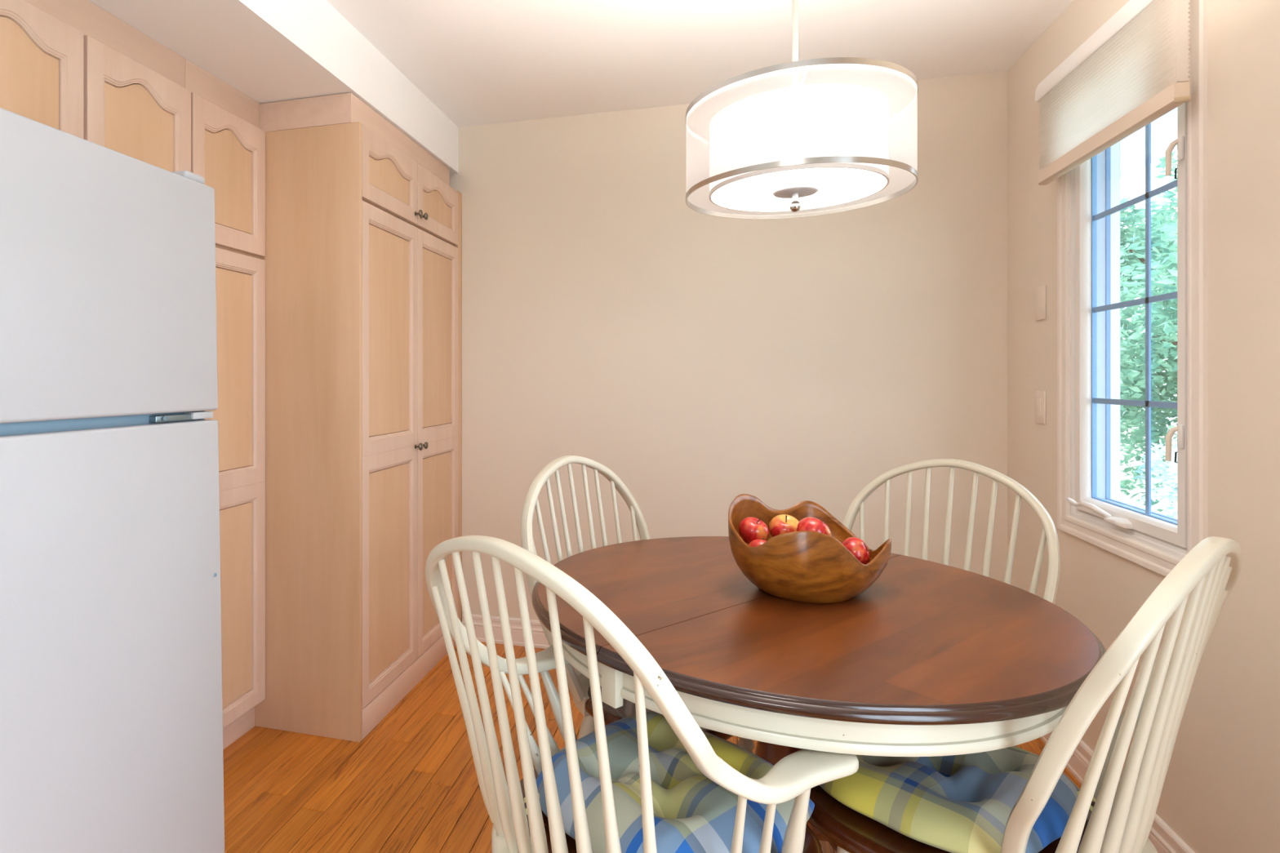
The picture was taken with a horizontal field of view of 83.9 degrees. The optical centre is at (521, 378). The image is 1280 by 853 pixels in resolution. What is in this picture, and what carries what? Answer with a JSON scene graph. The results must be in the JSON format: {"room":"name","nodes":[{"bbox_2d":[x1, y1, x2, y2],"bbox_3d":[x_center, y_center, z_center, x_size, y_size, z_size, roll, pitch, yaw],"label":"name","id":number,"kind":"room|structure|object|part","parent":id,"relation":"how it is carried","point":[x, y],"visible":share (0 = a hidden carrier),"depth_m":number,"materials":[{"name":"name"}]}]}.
{"room":"dining room","nodes":[
{"label":"dining room","id":0,"kind":"room"},
{"bbox_2d":[222,641,1081,852],"bbox_3d":[-0.354,1.290,0.071,3.380,0.100,6.585,0,0,16],"label":"floor","id":1,"kind":"structure","parent":0,"point":[411,785],"depth_m":2.15,"materials":[{"name":"brown wood"}]},
{"bbox_2d":[0,107,224,852],"bbox_3d":[-1.129,0.394,1.337,0.808,1.692,0.760,-1,0,16],"label":"refrigerator","id":2,"kind":"object","parent":1,"relation":"on","point":[111,703],"visible":1,"depth_m":1.31,"materials":[{"name":"metal"}]},
{"bbox_3d":[-0.830,-0.183,1.253,0.062,0.510,0.760,-1,0,16],"label":"freezer door","id":3,"kind":"part","parent":2,"relation":"part of","materials":[{"name":"metal"}]},
{"bbox_3d":[-0.816,0.619,1.249,0.062,1.050,0.760,-1,0,16],"label":"fridge door","id":4,"kind":"part","parent":2,"relation":"part of","materials":[{"name":"metal"}]},
{"bbox_2d":[185,58,265,750],"bbox_3d":[-1.137,0.129,2.368,0.377,2.222,0.359,0,0,16],"label":"tall cabinet","id":5,"kind":"object","parent":1,"relation":"on","point":[228,142],"visible":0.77,"depth_m":2.36,"materials":[{"name":"brown wood"}]},
{"bbox_3d":[-0.965,-0.655,2.319,0.019,0.444,0.354,0,0,16],"label":"door","id":6,"kind":"part","parent":5,"relation":"part of","materials":[{"name":"brown wood"}]},
{"bbox_3d":[-0.969,-0.029,2.321,0.006,0.658,0.242,0,0,16],"label":"panel","id":7,"kind":"part","parent":5,"relation":"part of","materials":[{"name":"brown wood"}]},
{"bbox_3d":[-0.969,-0.662,2.321,0.006,0.320,0.242,0,0,16],"label":"panel","id":8,"kind":"part","parent":5,"relation":"part of","materials":[{"name":"brown wood"}]},
{"bbox_3d":[-0.965,0.358,2.319,0.019,1.556,0.354,0,0,16],"label":"door","id":9,"kind":"part","parent":5,"relation":"part of","materials":[{"name":"brown wood"}]},
{"bbox_3d":[-0.969,0.752,2.321,0.006,0.648,0.242,0,0,16],"label":"panel","id":10,"kind":"part","parent":5,"relation":"part of","materials":[{"name":"brown wood"}]},
{"bbox_2d":[254,92,462,742],"bbox_3d":[-0.760,0.131,2.966,0.777,2.219,0.994,0,0,16],"label":"pantry cabinet","id":11,"kind":"object","parent":1,"relation":"on","point":[362,258],"visible":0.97,"depth_m":2.48,"materials":[{"name":"brown wood"}]},
{"bbox_3d":[-0.908,0.182,2.500,0.746,2.116,0.019,0,0,16],"label":"panel","id":12,"kind":"part","parent":11,"relation":"part of","materials":[{"name":"brown wood"}]},
{"bbox_3d":[-0.497,-0.171,2.635,0.006,0.750,0.340,0,0,16],"label":"panel","id":13,"kind":"part","parent":11,"relation":"part of","materials":[{"name":"brown wood"}]},
{"bbox_3d":[-0.497,0.706,2.635,0.006,0.740,0.340,0,0,16],"label":"panel","id":14,"kind":"part","parent":11,"relation":"part of","materials":[{"name":"brown wood"}]},
{"bbox_3d":[-0.497,-0.757,2.635,0.006,0.130,0.340,0,0,16],"label":"panel","id":15,"kind":"part","parent":11,"relation":"part of","materials":[{"name":"brown wood"}]},
{"bbox_3d":[-0.492,0.262,2.633,0.019,1.750,0.457,0,0,16],"label":"door","id":16,"kind":"part","parent":11,"relation":"part of","materials":[{"name":"brown wood"}]},
{"bbox_3d":[-0.492,-0.751,2.633,0.019,0.250,0.457,0,0,16],"label":"door","id":17,"kind":"part","parent":11,"relation":"part of","materials":[{"name":"brown wood"}]},
{"bbox_3d":[-0.412,0.274,2.825,0.031,0.030,0.030,0,0,16],"label":"knob","id":18,"kind":"part","parent":11,"relation":"part of","materials":[{"name":"grey metal"}]},
{"bbox_3d":[-0.412,-0.665,2.825,0.031,0.030,0.030,0,0,16],"label":"knob","id":19,"kind":"part","parent":11,"relation":"part of","materials":[{"name":"grey metal"}]},
{"bbox_3d":[-0.398,-0.665,2.875,0.031,0.030,0.030,0,0,16],"label":"knob","id":20,"kind":"part","parent":11,"relation":"part of","materials":[{"name":"grey metal"}]},
{"bbox_3d":[-0.398,0.274,2.875,0.031,0.030,0.030,0,0,16],"label":"knob","id":21,"kind":"part","parent":11,"relation":"part of","materials":[{"name":"grey metal"}]},
{"bbox_3d":[-0.367,-0.751,3.076,0.019,0.250,0.455,0,0,16],"label":"door","id":22,"kind":"part","parent":11,"relation":"part of","materials":[{"name":"brown wood"}]},
{"bbox_3d":[-0.372,-0.171,3.077,0.006,0.750,0.338,0,0,16],"label":"panel","id":23,"kind":"part","parent":11,"relation":"part of","materials":[{"name":"brown wood"}]},
{"bbox_3d":[-0.372,0.706,3.077,0.006,0.740,0.338,0,0,16],"label":"panel","id":24,"kind":"part","parent":11,"relation":"part of","materials":[{"name":"brown wood"}]},
{"bbox_3d":[-0.372,-0.757,3.077,0.006,0.130,0.338,0,0,16],"label":"panel","id":25,"kind":"part","parent":11,"relation":"part of","materials":[{"name":"brown wood"}]},
{"bbox_3d":[-0.367,0.262,3.076,0.019,1.750,0.455,0,0,16],"label":"door","id":26,"kind":"part","parent":11,"relation":"part of","materials":[{"name":"brown wood"}]},
{"bbox_2d":[520,455,754,753],"bbox_3d":[0.327,0.733,1.857,0.562,1.018,0.542,0,0,44],"label":"chair","id":27,"kind":"object","parent":1,"relation":"on","point":[579,685],"visible":0.33,"depth_m":1.93,"materials":[{"name":"beige paint"}]},
{"bbox_3d":[0.136,1.036,1.819,0.130,0.412,0.043,0,0,20],"label":"leg","id":28,"kind":"part","parent":27,"relation":"part of","materials":[{"name":"beige paint"}]},
{"bbox_3d":[0.359,0.822,1.828,0.470,0.043,0.456,0,0,44],"label":"seat","id":29,"kind":"part","parent":27,"relation":"part of","materials":[{"name":"wood"}]},
{"bbox_3d":[0.598,1.036,1.826,0.090,0.410,0.043,0,0,4],"label":"leg","id":30,"kind":"part","parent":27,"relation":"part of","materials":[{"name":"beige paint"}]},
{"bbox_2d":[425,535,858,852],"bbox_3d":[0.181,0.740,1.229,0.619,1.004,0.669,0,0,-40],"label":"armchair","id":31,"kind":"object","parent":1,"relation":"on","point":[513,831],"visible":0.88,"depth_m":1.04,"materials":[{"name":"beige paint"}]},
{"bbox_3d":[0.081,0.704,1.492,0.096,0.206,0.031,0,0,13],"label":"arm post","id":32,"kind":"part","parent":31,"relation":"part of","materials":[{"name":"beige paint"}]},
{"bbox_2d":[524,711,814,852],"bbox_3d":[0.264,0.750,1.303,0.446,0.080,0.446,0,0,-40],"label":"seat cushion","id":33,"kind":"object","parent":31,"relation":"on","point":[693,813],"visible":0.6,"depth_m":1.22,"materials":[{"name":"fabric"}]},
{"bbox_3d":[0.209,0.822,1.264,0.526,0.043,0.544,0,0,-40],"label":"seat","id":34,"kind":"part","parent":31,"relation":"part of","materials":[{"name":"blue fabric"}]},
{"bbox_3d":[0.425,0.704,1.084,0.031,0.206,0.096,0,0,-3],"label":"arm post","id":35,"kind":"part","parent":31,"relation":"part of","materials":[{"name":"beige paint"}]},
{"bbox_2d":[531,536,1106,852],"bbox_3d":[0.589,0.858,1.583,1.132,0.757,1.132,0,0,-36],"label":"dining table","id":36,"kind":"object","parent":1,"relation":"on","point":[932,659],"visible":0.65,"depth_m":1.25,"materials":[{"name":"brown wood"}]},
{"bbox_3d":[0.422,0.493,1.812,1.132,0.027,0.565,0,0,-36],"label":"edge moulding","id":37,"kind":"part","parent":36,"relation":"part of","materials":[{"name":"brown wood"}]},
{"bbox_2d":[728,493,891,604],"bbox_3d":[0.643,0.376,1.596,0.376,0.206,0.262,0,0,-30],"label":"wooden bowl","id":38,"kind":"object","parent":36,"relation":"on","point":[807,566],"visible":0.95,"depth_m":1.48,"materials":[{"name":"brown wood"}]},
{"bbox_2d":[738,516,768,543],"bbox_3d":[0.531,0.349,1.604,0.066,0.062,0.067,0,0,25],"label":"apple","id":39,"kind":"object","parent":38,"relation":"in","point":[750,529],"visible":0.84,"depth_m":1.58,"materials":[{"name":"red food"}]},
{"bbox_2d":[747,537,766,546],"bbox_3d":[0.530,0.382,1.547,0.060,0.057,0.062,0,0,-44],"label":"apple","id":40,"kind":"object","parent":38,"relation":"in","point":[757,542],"visible":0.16,"depth_m":1.53,"materials":[{"name":"red food"}]},
{"bbox_2d":[768,514,799,537],"bbox_3d":[0.617,0.352,1.639,0.073,0.069,0.072,0,0,44],"label":"apple","id":41,"kind":"object","parent":38,"relation":"in","point":[780,524],"visible":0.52,"depth_m":1.62,"materials":[{"name":"food"}]},
{"bbox_2d":[795,516,831,537],"bbox_3d":[0.650,0.344,1.561,0.073,0.071,0.071,0,0,36],"label":"apple","id":42,"kind":"object","parent":38,"relation":"in","point":[811,524],"visible":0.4,"depth_m":1.54,"materials":[{"name":"red food"}]},
{"bbox_2d":[841,537,871,564],"bbox_3d":[0.756,0.395,1.589,0.067,0.070,0.070,0,0,3],"label":"apple","id":43,"kind":"object","parent":38,"relation":"in","point":[856,546],"visible":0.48,"depth_m":1.56,"materials":[{"name":"red food"}]},
{"bbox_3d":[0.757,0.493,1.355,1.132,0.027,0.565,0,0,-36],"label":"edge moulding","id":44,"kind":"part","parent":36,"relation":"part of","materials":[{"name":"brown wood"}]},
{"bbox_2d":[819,458,1060,842],"bbox_3d":[1.062,0.738,1.869,0.517,1.009,0.548,0,0,-41],"label":"chair","id":45,"kind":"object","parent":1,"relation":"on","point":[1049,535],"visible":0.26,"depth_m":1.96,"materials":[{"name":"beige paint"}]},
{"bbox_2d":[808,536,1242,852],"bbox_3d":[0.877,0.742,1.280,0.558,1.000,0.589,0,0,-35],"label":"chair","id":46,"kind":"object","parent":1,"relation":"on","point":[1121,820],"visible":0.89,"depth_m":1.05,"materials":[{"name":"beige paint"}]},
{"bbox_3d":[0.609,1.036,1.367,0.100,0.411,0.043,0,0,15],"label":"leg","id":47,"kind":"part","parent":46,"relation":"part of","materials":[{"name":"beige paint"}]},
{"bbox_3d":[0.837,0.822,1.308,0.524,0.043,0.498,0,0,-35],"label":"seat","id":48,"kind":"part","parent":46,"relation":"part of","materials":[{"name":"yellow fabric"}]},
{"bbox_2d":[818,746,1096,852],"bbox_3d":[0.819,0.761,1.363,0.456,0.072,0.412,0,0,-35],"label":"seat cushion","id":49,"kind":"object","parent":46,"relation":"on","point":[963,803],"visible":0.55,"depth_m":1.25,"materials":[{"name":"fabric"}]},
{"bbox_2d":[326,0,1073,127],"bbox_3d":[-0.354,-1.260,0.071,3.380,0.120,6.585,0,0,16],"label":"ceiling","id":50,"kind":"structure","parent":0,"point":[480,62],"depth_m":2.50,"materials":[{"name":"paint"}]},
{"bbox_2d":[685,0,918,219],"bbox_3d":[0.589,-0.779,1.509,0.460,0.841,0.460,0,0,16],"label":"pendant lamp","id":51,"kind":"object","parent":50,"relation":"hanging from","point":[811,137],"visible":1,"depth_m":1.34,"materials":[{"name":"white fabric"}]},
{"bbox_3d":[0.589,-0.797,1.509,0.015,0.765,0.015,0,0,16],"label":"rod","id":52,"kind":"part","parent":51,"relation":"part of","materials":[{"name":"metal"}]},
{"bbox_3d":[0.589,-0.390,1.509,0.012,0.016,0.012,0,0,16],"label":"finial stem","id":53,"kind":"part","parent":51,"relation":"part of","materials":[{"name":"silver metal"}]},
{"bbox_3d":[0.589,-0.402,1.509,0.092,0.006,0.092,0,0,16],"label":"finial plate","id":54,"kind":"part","parent":51,"relation":"part of","materials":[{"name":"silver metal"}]},
{"bbox_3d":[0.589,-0.482,1.509,0.356,0.155,0.356,0,0,16],"label":"lamp shade","id":55,"kind":"part","parent":51,"relation":"part of","materials":[{"name":"white fabric"}]},
{"bbox_2d":[709,162,888,212],"bbox_3d":[0.589,-0.405,1.509,0.358,0.008,0.358,0,0,16],"label":"diffuser","id":56,"kind":"object","parent":51,"relation":"attached to","point":[851,185],"depth_m":1.48,"materials":[{"name":"white glass"}]},
{"bbox_3d":[0.589,-0.490,1.509,0.457,0.183,0.457,0,0,16],"label":"lamp shade","id":57,"kind":"part","parent":51,"relation":"part of","materials":[{"name":"white fabric"}]},
{"bbox_2d":[449,71,1007,620],"bbox_3d":[0.524,0.020,3.182,3.380,2.640,0.120,0,0,16],"label":"wall","id":58,"kind":"structure","parent":0,"point":[704,361],"depth_m":3.03,"materials":[{"name":"paint"}]},
{"bbox_2d":[88,0,458,173],"bbox_3d":[-1.514,-1.091,0.399,0.730,0.218,6.345,0,0,16],"label":"soffit","id":59,"kind":"object","parent":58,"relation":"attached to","point":[268,51],"depth_m":2.21,"materials":[{"name":"paint"}]},
{"bbox_2d":[462,613,550,648],"bbox_3d":[0.805,1.179,3.032,2.258,0.121,0.016,0,0,16],"label":"baseboard","id":60,"kind":"structure","parent":58,"relation":"attached to","point":[540,640],"depth_m":3.27,"materials":[{"name":"beige wood"}]},
{"bbox_2d":[1007,0,1279,852],"bbox_3d":[1.090,0.020,-0.336,0.121,2.640,6.345,0,0,16],"label":"wall","id":61,"kind":"structure","parent":0,"point":[1220,793],"depth_m":1.57,"materials":[{"name":"paint"}]},
{"bbox_2d":[1035,390,1045,424],"bbox_3d":[1.808,0.099,2.447,0.010,0.116,0.076,0,0,16],"label":"switch plate","id":62,"kind":"object","parent":61,"relation":"attached to","point":[1040,395],"visible":1,"depth_m":2.43,"materials":[{"name":"paint"}]},
{"bbox_2d":[1035,284,1046,320],"bbox_3d":[1.808,-0.263,2.445,0.008,0.116,0.076,0,0,16],"label":"wall plate","id":63,"kind":"object","parent":61,"relation":"attached to","point":[1041,291],"visible":1,"depth_m":2.43,"materials":[{"name":"paint"}]},
{"bbox_2d":[1040,731,1195,852],"bbox_3d":[1.547,1.179,1.535,0.016,0.121,2.495,0,0,16],"label":"baseboard","id":64,"kind":"structure","parent":61,"relation":"attached to","point":[1165,840],"depth_m":1.79,"materials":[{"name":"white wood"}]},
{"bbox_2d":[1057,0,1208,577],"bbox_3d":[1.717,-0.230,1.944,0.180,1.450,0.715,0,0,16],"label":"window","id":65,"kind":"structure","parent":61,"relation":"in","point":[1090,508],"depth_m":2.14,"materials":[{"name":"plastic"}]},
{"bbox_3d":[1.689,0.379,2.148,0.017,0.020,0.055,0,0,16],"label":"crank knob","id":66,"kind":"part","parent":65,"relation":"part of","materials":[{"name":"plastic"}]},
{"bbox_3d":[1.672,0.382,2.060,0.028,0.034,0.139,0,0,5],"label":"crank arm","id":67,"kind":"part","parent":65,"relation":"part of","materials":[{"name":"plastic"}]},
{"bbox_2d":[1035,0,1191,185],"bbox_3d":[1.631,-0.810,1.968,0.054,0.344,0.737,0,0,16],"label":"cellular shade","id":68,"kind":"object","parent":65,"relation":"attached to","point":[1132,71],"visible":1,"depth_m":1.87,"materials":[{"name":"fabric"}]},
{"bbox_3d":[1.623,-0.662,1.967,0.030,0.047,0.721,0,0,16],"label":"rail","id":69,"kind":"part","parent":68,"relation":"part of","materials":[{"name":"fabric"}]},
{"bbox_3d":[1.798,-0.230,1.921,0.012,1.410,0.675,0,0,16],"label":"brick mould","id":70,"kind":"part","parent":65,"relation":"part of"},
{"bbox_3d":[1.689,-0.230,1.952,0.026,1.278,0.543,0,0,16],"label":"sash","id":71,"kind":"part","parent":65,"relation":"part of","materials":[{"name":"plastic"}]},
{"bbox_3d":[1.726,-0.230,1.942,0.025,1.278,0.543,0,0,16],"label":"sash","id":72,"kind":"part","parent":65,"relation":"part of","materials":[{"name":"white wood"}]},
{"bbox_3d":[1.744,-0.230,1.936,0.012,1.278,0.543,0,0,16],"label":"screen frame","id":73,"kind":"part","parent":65,"relation":"part of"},
{"bbox_3d":[1.595,0.158,1.716,0.031,0.089,0.013,0,0,36],"label":"lock lever","id":74,"kind":"part","parent":65,"relation":"part of","materials":[{"name":"paint"}]},
{"bbox_3d":[1.595,-0.542,1.716,0.031,0.089,0.013,0,0,36],"label":"lock lever","id":75,"kind":"part","parent":65,"relation":"part of","materials":[{"name":"paint"}]},
{"label":"outside","id":76,"kind":"structure","parent":0,"visible":0},
{"bbox_2d":[1120,430,1177,516],"bbox_3d":[17.521,1.915,4.404,28.670,0.150,42.000,0,0,16],"label":"ground","id":77,"kind":"structure","parent":76,"point":[1123,498],"depth_m":12.01,"materials":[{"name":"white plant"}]},
{"bbox_2d":[1120,151,1177,511],"bbox_3d":[7.190,-0.606,6.741,4.979,4.912,4.205,0,0,-25],"label":"leafy tree","id":78,"kind":"object","parent":77,"relation":"on","point":[1163,244],"visible":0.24,"depth_m":6.73,"materials":[{"name":"green plant"}]},
{"bbox_2d":[1120,221,1177,319],"bbox_3d":[13.733,-1.163,12.395,6.352,6.020,6.427,0,0,22],"label":"leafy tree","id":79,"kind":"object","parent":77,"relation":"on","point":[1142,316],"visible":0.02,"depth_m":14.02,"materials":[{"name":"green plant"}]},
{"bbox_2d":[1132,429,1177,519],"bbox_3d":[4.815,1.044,4.776,1.812,1.604,2.068,0,0,-15],"label":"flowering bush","id":80,"kind":"object","parent":77,"relation":"on","point":[1170,482],"visible":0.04,"depth_m":4.99,"materials":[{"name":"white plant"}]},
{"bbox_3d":[-1.923,0.020,0.514,0.120,2.640,6.345,0,0,16],"label":"wall","id":81,"kind":"structure","parent":0,"visible":0},
{"bbox_2d":[0,0,191,172],"bbox_3d":[-1.339,-0.735,1.653,0.377,0.494,1.123,0,0,16],"label":"upper cabinet","id":82,"kind":"object","parent":81,"relation":"attached to","point":[73,67],"visible":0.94,"depth_m":1.81,"materials":[{"name":"brown wood"}]},
{"bbox_3d":[-1.171,-0.691,1.603,0.006,0.263,0.255,0,0,16],"label":"panel","id":83,"kind":"part","parent":82,"relation":"part of","materials":[{"name":"brown wood"}]},
{"bbox_3d":[-1.167,-0.685,1.602,0.019,0.384,0.369,0,0,16],"label":"door","id":84,"kind":"part","parent":82,"relation":"part of","materials":[{"name":"brown wood"}]},
{"bbox_3d":[-1.065,-0.685,1.965,0.019,0.384,0.364,0,0,16],"label":"door","id":85,"kind":"part","parent":82,"relation":"part of","materials":[{"name":"brown wood"}]},
{"bbox_3d":[-1.069,-0.691,1.966,0.006,0.263,0.251,0,0,16],"label":"panel","id":86,"kind":"part","parent":82,"relation":"part of","materials":[{"name":"brown wood"}]},
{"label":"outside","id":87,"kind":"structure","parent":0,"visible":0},
{"bbox_2d":[1120,106,1177,178],"bbox_3d":[2.631,-1.005,3.517,0.632,0.290,5.800,0,0,16],"label":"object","id":88,"kind":"object","parent":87,"point":[1163,129],"visible":0.02,"depth_m":2.99,"materials":[{"name":"white"}]}
]}

